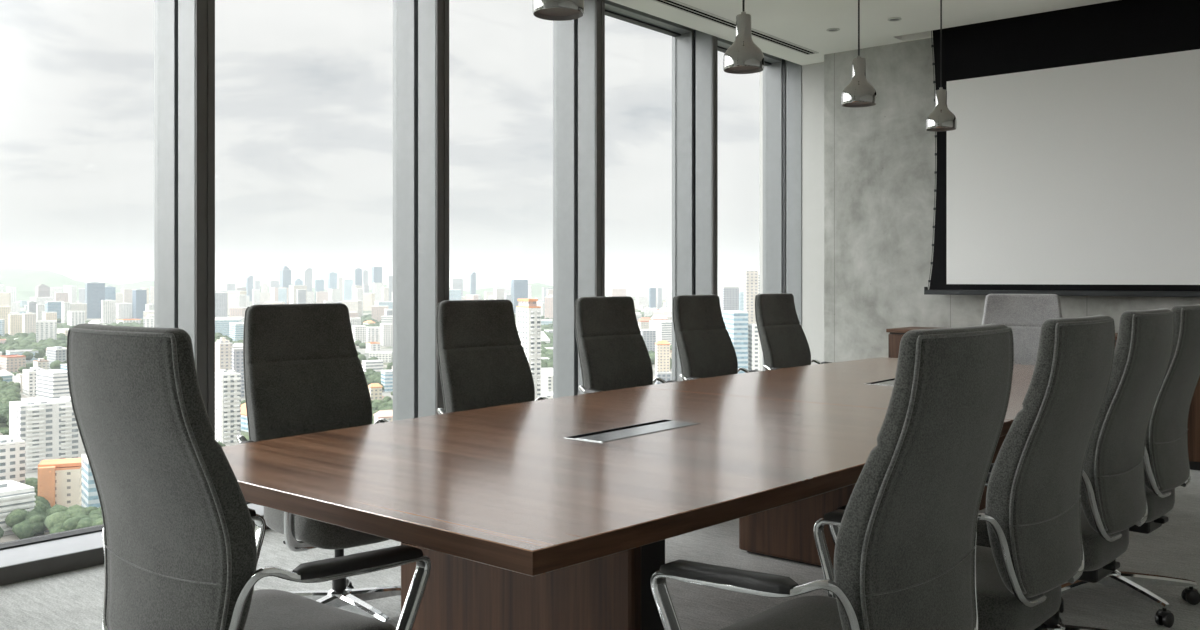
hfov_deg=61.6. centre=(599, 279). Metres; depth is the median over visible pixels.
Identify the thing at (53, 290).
block
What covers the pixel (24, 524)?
canopy
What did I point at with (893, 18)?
recessed light
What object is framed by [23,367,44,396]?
apartment building
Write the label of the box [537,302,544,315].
block
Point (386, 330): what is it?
apartment building
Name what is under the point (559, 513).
conference table
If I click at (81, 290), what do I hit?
block
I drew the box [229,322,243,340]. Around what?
block
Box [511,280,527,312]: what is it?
tower
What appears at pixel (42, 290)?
tower
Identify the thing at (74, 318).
block
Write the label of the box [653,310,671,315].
block
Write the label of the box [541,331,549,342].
block
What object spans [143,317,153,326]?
block
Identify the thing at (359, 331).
apartment building
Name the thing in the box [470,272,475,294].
tower
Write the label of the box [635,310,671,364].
canopy
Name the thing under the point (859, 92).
pendant lamp
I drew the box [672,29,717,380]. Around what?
window frame
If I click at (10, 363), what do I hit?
apartment building
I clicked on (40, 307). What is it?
tower
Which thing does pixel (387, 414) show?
apartment building
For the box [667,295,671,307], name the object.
block
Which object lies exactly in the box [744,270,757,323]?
tower
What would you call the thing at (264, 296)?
tower
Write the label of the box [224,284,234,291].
tower
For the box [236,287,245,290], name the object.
tower
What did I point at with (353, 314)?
block
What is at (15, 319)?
tower
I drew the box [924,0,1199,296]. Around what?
projection screen
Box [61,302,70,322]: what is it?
tower
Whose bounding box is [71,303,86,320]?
tower
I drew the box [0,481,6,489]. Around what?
plant
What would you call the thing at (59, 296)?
block
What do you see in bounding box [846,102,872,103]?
diffuser
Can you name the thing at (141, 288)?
block
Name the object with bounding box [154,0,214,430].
window frame
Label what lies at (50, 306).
tower
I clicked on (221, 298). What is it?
block
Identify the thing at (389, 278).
tower
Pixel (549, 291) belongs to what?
block
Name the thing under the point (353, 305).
block
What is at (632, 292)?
ground
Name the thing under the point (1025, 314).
office chair
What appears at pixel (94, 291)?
tower
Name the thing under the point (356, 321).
block
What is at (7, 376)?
house
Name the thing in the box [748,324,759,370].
tower
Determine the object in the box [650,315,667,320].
apartment building
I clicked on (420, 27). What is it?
window frame
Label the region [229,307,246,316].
block
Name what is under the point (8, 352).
house
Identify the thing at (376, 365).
apartment building
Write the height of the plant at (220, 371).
3.000 m
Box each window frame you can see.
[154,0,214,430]
[393,0,448,420]
[553,0,604,397]
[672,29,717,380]
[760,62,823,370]
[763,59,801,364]
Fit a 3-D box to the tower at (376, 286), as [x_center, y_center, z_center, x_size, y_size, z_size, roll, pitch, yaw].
[-905.710,60.933,4116.797,38.296,100.633,33.593,0,0,-25]
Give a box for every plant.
[0,435,13,442]
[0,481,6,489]
[21,397,47,404]
[30,367,39,370]
[60,396,70,401]
[218,369,226,374]
[228,370,235,373]
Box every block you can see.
[0,284,3,291]
[0,292,10,311]
[0,319,4,335]
[7,287,16,302]
[11,302,19,311]
[19,300,26,306]
[30,297,53,304]
[36,320,56,341]
[50,287,62,300]
[55,292,67,301]
[57,328,68,335]
[64,286,76,302]
[67,311,84,325]
[79,288,84,302]
[89,320,102,324]
[116,293,122,302]
[116,319,140,323]
[121,289,131,302]
[141,288,148,303]
[143,311,153,317]
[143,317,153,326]
[151,287,153,303]
[215,292,227,316]
[215,317,243,321]
[215,318,241,336]
[228,291,246,314]
[229,294,246,307]
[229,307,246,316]
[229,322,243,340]
[252,290,259,304]
[264,302,284,303]
[278,288,286,303]
[289,285,306,303]
[296,289,305,303]
[342,300,361,317]
[349,311,357,317]
[350,317,360,325]
[355,288,362,315]
[363,293,374,309]
[363,320,375,324]
[366,342,379,352]
[372,306,388,321]
[375,301,392,308]
[381,287,388,300]
[381,316,392,323]
[384,309,392,315]
[449,289,460,299]
[466,295,477,299]
[494,288,503,299]
[504,294,510,300]
[528,285,531,298]
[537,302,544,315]
[541,319,551,324]
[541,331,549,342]
[545,297,552,318]
[547,289,552,296]
[609,288,625,295]
[636,314,641,321]
[638,305,644,309]
[644,308,656,316]
[649,320,671,345]
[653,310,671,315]
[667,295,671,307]
[739,291,743,310]
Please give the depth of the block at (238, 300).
2870.14 m
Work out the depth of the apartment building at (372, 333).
1751.49 m
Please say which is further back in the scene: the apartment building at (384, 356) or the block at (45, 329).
the block at (45, 329)
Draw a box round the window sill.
[0,524,104,585]
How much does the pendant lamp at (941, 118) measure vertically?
1.170 m
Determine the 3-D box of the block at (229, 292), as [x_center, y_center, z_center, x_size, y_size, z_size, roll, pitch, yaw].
[-1165.125,73.073,3233.576,40.940,76.354,45.768,0,0,6]
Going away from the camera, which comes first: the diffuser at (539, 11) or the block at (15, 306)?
the diffuser at (539, 11)
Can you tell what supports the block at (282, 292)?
on the ground
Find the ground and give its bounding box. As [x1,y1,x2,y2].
[0,286,743,542]
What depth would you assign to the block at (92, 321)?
2256.66 m
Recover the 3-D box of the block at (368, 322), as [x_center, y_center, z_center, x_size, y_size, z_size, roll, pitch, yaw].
[-536.429,102.504,2340.950,19.262,17.492,28.846,0,0,-38]
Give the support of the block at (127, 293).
on the ground
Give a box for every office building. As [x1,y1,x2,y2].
[0,480,35,535]
[47,346,66,368]
[82,454,100,507]
[381,370,392,391]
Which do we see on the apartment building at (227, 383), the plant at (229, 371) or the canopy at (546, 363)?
the plant at (229, 371)
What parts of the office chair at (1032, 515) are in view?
armrest, seat, armrest, backrest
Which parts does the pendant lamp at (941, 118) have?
cord, lamp shade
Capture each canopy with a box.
[0,313,671,537]
[0,321,142,387]
[0,382,102,538]
[215,315,380,343]
[218,370,392,446]
[541,318,552,367]
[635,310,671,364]
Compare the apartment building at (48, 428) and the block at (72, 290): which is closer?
the apartment building at (48, 428)
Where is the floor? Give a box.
[0,470,1199,629]
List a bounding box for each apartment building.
[0,355,25,372]
[0,435,24,483]
[9,396,85,472]
[13,374,22,391]
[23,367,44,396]
[33,358,48,369]
[36,369,69,398]
[38,458,81,507]
[215,337,232,371]
[215,369,240,445]
[232,348,243,397]
[352,325,365,345]
[362,360,382,371]
[366,327,379,341]
[368,383,382,399]
[373,410,392,422]
[380,323,392,345]
[516,299,540,399]
[541,391,552,398]
[638,317,652,328]
[640,329,655,351]
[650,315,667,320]
[655,340,669,371]
[655,372,671,383]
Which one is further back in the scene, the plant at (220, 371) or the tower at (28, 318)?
the tower at (28, 318)
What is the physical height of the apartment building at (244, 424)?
19.941 m
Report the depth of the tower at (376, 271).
4703.27 m
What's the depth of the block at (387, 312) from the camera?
2326.59 m
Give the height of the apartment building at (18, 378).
16.912 m
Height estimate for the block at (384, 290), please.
85.112 m
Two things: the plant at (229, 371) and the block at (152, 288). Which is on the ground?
the block at (152, 288)
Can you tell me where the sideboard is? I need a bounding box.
[886,327,1199,470]
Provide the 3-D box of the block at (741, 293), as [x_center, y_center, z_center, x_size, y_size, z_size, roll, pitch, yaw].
[369.931,70.256,2616.142,21.004,81.989,26.515,0,0,-6]
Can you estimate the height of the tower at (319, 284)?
116.256 m
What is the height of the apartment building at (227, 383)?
53.225 m
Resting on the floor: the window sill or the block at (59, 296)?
the window sill
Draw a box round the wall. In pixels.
[824,38,1199,361]
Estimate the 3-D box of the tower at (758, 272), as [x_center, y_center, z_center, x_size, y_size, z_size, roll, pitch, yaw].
[206.498,49.878,1260.010,23.811,122.743,20.021,0,0,-2]
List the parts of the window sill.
sill, sill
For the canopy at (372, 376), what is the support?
on the ground
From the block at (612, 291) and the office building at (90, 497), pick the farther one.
the block at (612, 291)
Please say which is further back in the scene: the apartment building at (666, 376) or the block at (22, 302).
the block at (22, 302)
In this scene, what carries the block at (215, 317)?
on the ground
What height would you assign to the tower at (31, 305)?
61.807 m
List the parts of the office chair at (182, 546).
backrest, armrest, seat, armrest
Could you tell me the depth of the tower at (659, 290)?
3700.67 m
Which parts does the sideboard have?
door, door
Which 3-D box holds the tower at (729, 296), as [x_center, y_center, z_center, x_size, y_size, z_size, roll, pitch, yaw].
[194.751,60.785,1514.089,23.171,100.931,28.177,0,0,-4]
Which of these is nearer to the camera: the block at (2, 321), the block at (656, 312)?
the block at (2, 321)
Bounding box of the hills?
[0,268,552,299]
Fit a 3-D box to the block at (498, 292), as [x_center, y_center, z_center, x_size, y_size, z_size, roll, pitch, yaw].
[-343.797,69.879,3427.727,27.461,82.741,27.861,0,0,-27]
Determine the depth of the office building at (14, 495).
442.63 m
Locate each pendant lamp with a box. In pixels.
[532,0,583,20]
[723,0,763,73]
[841,0,876,107]
[926,0,956,131]
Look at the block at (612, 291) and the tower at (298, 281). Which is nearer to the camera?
the block at (612, 291)
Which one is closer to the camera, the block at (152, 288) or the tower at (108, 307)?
the tower at (108, 307)
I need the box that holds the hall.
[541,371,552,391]
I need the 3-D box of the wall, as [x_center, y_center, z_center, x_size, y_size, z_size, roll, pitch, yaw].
[4.831,-0.363,6.754,7.055,3.225,0.500,0,0,40]
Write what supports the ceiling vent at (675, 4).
in the ceiling
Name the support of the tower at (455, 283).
on the ground
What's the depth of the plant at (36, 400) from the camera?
593.45 m
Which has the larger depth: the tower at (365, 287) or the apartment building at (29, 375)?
the tower at (365, 287)
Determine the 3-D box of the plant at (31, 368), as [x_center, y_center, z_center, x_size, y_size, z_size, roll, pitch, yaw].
[-545.909,86.224,973.106,6.776,3.000,10.400,0,0,-41]
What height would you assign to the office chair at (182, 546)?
1.157 m
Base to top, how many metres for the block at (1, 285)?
92.459 m
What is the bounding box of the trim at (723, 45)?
[718,37,781,65]
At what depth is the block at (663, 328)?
1614.73 m
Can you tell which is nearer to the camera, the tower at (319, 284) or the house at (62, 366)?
the house at (62, 366)
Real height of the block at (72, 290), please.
89.787 m
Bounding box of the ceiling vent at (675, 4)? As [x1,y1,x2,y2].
[653,0,818,54]
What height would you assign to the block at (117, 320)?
20.035 m
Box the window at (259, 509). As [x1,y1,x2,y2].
[246,502,269,529]
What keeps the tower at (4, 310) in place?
on the ground
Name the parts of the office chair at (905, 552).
armrest, seat, armrest, backrest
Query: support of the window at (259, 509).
on the floor
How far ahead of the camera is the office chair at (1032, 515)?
2.45 m
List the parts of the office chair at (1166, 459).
leg, leg, armrest, leg, seat, backrest, armrest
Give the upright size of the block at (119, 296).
61.288 m
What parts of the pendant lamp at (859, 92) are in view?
lamp shade, cord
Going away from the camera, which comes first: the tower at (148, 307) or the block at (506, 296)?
the tower at (148, 307)
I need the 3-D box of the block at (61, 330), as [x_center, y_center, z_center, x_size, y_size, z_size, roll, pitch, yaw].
[-982.656,101.151,1884.663,47.792,20.199,50.899,0,0,-43]
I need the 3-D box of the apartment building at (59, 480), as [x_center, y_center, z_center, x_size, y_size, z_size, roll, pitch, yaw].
[-260.145,99.517,486.241,18.473,23.466,21.000,0,0,-22]
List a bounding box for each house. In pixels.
[0,370,13,382]
[6,349,37,360]
[60,364,66,369]
[233,343,242,347]
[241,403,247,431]
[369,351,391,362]
[541,368,552,371]
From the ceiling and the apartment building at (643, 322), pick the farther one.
the apartment building at (643, 322)
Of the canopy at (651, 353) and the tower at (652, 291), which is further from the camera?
the tower at (652, 291)
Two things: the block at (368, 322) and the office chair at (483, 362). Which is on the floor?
the office chair at (483, 362)
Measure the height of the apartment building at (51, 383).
28.121 m
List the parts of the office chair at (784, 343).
armrest, backrest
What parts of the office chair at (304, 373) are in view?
armrest, leg, backrest, seat, leg, leg, leg, armrest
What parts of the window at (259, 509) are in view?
sill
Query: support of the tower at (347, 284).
on the ground
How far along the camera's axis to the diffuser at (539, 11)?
3.08 m
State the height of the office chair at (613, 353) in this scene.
1.157 m
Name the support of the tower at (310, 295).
on the ground
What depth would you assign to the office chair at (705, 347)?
6.13 m
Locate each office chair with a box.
[67,323,430,629]
[236,303,400,622]
[436,299,547,413]
[575,296,676,393]
[651,324,1013,629]
[672,295,757,380]
[755,293,832,370]
[828,315,1114,629]
[976,308,1173,629]
[982,294,1061,364]
[1059,304,1199,627]
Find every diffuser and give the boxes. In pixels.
[536,8,579,15]
[726,66,760,69]
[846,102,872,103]
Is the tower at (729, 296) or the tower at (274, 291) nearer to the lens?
the tower at (729, 296)
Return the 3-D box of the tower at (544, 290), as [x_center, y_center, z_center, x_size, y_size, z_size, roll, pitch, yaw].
[-243.260,73.101,4621.062,38.080,76.299,42.123,0,0,-14]
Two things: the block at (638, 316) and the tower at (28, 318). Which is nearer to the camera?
the tower at (28, 318)
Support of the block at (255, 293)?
on the ground
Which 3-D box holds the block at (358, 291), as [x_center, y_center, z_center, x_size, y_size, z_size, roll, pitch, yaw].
[-752.212,68.320,3141.371,19.285,85.861,21.630,0,0,-32]
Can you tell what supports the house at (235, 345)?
on the ground
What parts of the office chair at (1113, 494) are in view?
seat, leg, armrest, backrest, armrest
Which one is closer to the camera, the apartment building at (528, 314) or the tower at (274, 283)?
the apartment building at (528, 314)
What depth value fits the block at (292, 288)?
3654.88 m
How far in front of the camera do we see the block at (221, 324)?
1871.29 m
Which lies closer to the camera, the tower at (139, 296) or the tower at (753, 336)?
the tower at (753, 336)
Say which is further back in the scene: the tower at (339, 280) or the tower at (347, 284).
the tower at (339, 280)
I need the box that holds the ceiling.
[608,0,1115,64]
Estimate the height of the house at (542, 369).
19.373 m
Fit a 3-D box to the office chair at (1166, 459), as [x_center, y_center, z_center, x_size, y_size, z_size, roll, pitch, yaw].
[1.984,0.671,3.933,0.669,1.157,0.672,0,0,44]
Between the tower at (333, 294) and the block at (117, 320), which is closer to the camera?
the block at (117, 320)
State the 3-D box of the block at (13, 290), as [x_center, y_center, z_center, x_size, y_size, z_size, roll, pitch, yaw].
[-2456.581,70.196,4203.436,34.582,82.108,26.698,0,0,41]
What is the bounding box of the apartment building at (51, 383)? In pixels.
[36,369,69,398]
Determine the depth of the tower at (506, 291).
4805.41 m
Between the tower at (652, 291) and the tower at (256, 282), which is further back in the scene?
the tower at (256, 282)
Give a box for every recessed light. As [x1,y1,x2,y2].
[826,28,839,31]
[888,17,901,20]
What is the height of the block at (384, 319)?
37.441 m
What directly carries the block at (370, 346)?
on the ground
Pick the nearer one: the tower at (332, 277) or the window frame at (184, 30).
the window frame at (184, 30)
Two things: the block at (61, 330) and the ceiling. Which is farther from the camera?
the block at (61, 330)
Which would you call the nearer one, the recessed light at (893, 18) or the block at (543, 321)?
the recessed light at (893, 18)
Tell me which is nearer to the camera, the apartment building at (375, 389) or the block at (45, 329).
the apartment building at (375, 389)
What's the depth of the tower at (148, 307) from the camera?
2701.52 m
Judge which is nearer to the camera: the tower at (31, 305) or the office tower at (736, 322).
the office tower at (736, 322)
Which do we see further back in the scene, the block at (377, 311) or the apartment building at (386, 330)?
the block at (377, 311)
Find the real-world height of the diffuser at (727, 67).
0.008 m
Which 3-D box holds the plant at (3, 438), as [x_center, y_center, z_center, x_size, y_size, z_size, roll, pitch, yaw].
[-287.329,76.710,485.219,9.600,2.500,5.372,0,0,42]
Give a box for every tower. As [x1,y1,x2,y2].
[0,305,9,333]
[8,313,21,334]
[22,312,35,332]
[27,301,36,320]
[35,284,49,296]
[37,304,43,320]
[42,312,56,319]
[45,301,63,322]
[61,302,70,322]
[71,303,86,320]
[85,282,104,318]
[101,300,115,323]
[105,286,115,299]
[116,303,131,318]
[132,289,146,318]
[145,304,153,310]
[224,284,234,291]
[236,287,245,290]
[246,276,252,301]
[254,280,259,289]
[260,292,269,304]
[270,280,278,301]
[271,287,287,303]
[280,266,290,303]
[294,278,302,284]
[303,268,311,290]
[307,291,313,303]
[315,279,323,301]
[316,291,327,302]
[328,272,336,288]
[328,289,339,302]
[337,278,342,300]
[343,279,352,300]
[352,285,361,299]
[355,268,361,285]
[362,270,367,287]
[363,284,368,292]
[372,267,381,292]
[373,283,383,300]
[387,276,392,300]
[451,279,462,295]
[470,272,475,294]
[484,291,493,299]
[504,289,510,293]
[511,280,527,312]
[542,288,551,302]
[636,295,647,308]
[649,288,655,307]
[657,288,661,308]
[720,287,738,311]
[722,311,747,373]
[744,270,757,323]
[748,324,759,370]
[758,272,759,293]
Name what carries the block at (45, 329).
on the ground
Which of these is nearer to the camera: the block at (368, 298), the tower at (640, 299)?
the block at (368, 298)
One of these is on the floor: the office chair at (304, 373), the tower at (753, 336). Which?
the office chair at (304, 373)
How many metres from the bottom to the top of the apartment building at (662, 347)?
44.888 m
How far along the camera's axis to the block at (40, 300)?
3258.66 m
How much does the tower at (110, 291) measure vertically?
93.556 m
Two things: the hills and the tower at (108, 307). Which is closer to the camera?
the tower at (108, 307)
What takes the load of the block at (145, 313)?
on the ground
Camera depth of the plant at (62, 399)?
603.82 m
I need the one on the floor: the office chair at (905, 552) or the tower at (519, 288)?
the office chair at (905, 552)
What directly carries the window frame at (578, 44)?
on the floor
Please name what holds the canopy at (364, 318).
on the ground
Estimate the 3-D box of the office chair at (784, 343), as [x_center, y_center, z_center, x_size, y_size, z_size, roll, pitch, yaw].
[1.404,0.671,6.648,0.668,1.157,0.672,0,0,43]
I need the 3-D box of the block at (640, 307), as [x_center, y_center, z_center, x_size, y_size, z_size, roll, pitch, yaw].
[145.113,100.166,3526.066,17.729,22.169,21.157,0,0,26]
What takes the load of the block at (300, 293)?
on the ground
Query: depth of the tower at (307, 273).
4902.59 m
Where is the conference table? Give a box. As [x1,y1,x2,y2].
[222,357,1034,629]
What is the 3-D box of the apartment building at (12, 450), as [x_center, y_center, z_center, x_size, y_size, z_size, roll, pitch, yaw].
[-291.795,93.105,482.000,24.000,36.290,22.384,0,0,42]
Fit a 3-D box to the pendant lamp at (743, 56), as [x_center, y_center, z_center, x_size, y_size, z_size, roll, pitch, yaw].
[0.551,-1.390,3.861,0.157,1.170,0.157,0,0,40]
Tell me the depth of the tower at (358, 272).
4900.19 m
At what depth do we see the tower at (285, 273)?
4705.57 m
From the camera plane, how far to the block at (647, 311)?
2796.82 m
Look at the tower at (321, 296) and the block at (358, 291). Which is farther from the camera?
the tower at (321, 296)
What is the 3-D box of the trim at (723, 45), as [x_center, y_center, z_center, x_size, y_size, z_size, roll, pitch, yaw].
[1.256,-0.498,8.849,0.392,3.495,1.393,0,0,40]
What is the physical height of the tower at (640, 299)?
50.872 m
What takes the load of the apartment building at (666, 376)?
on the ground
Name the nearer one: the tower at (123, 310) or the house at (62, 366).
the house at (62, 366)
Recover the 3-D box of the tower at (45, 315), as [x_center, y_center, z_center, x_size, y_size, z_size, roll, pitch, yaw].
[-1098.767,87.602,2009.519,19.036,47.296,20.565,0,0,41]
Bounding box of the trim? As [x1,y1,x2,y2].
[605,0,691,36]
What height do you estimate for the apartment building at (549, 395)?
31.498 m
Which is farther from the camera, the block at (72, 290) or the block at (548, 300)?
the block at (72, 290)
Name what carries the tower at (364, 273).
on the ground
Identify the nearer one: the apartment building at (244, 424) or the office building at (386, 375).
the apartment building at (244, 424)
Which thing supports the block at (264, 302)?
on the ground
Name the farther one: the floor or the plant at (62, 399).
the plant at (62, 399)
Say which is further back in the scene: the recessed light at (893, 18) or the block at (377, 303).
the block at (377, 303)
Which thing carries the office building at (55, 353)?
on the ground
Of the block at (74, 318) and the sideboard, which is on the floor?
the sideboard
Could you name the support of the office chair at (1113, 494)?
on the floor
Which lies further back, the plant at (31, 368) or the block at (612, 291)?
the block at (612, 291)
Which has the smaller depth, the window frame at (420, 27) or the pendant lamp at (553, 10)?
the pendant lamp at (553, 10)
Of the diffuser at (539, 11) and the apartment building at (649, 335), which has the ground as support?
the apartment building at (649, 335)
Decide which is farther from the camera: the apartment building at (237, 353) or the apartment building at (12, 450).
the apartment building at (237, 353)
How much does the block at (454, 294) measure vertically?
83.646 m
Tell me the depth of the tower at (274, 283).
4899.00 m
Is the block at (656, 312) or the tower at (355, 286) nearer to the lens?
the block at (656, 312)
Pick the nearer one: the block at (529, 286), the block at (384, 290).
the block at (384, 290)
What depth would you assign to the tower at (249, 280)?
5203.51 m
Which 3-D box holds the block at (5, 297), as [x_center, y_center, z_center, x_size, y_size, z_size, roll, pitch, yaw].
[-1826.126,74.704,3086.966,28.007,73.092,32.510,0,0,-21]
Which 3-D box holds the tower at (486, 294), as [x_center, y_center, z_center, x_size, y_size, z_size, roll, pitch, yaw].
[-472.147,80.451,4321.450,43.598,61.598,42.897,0,0,-18]
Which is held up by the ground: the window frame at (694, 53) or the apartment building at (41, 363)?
the apartment building at (41, 363)
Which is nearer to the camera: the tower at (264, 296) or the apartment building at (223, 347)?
the apartment building at (223, 347)

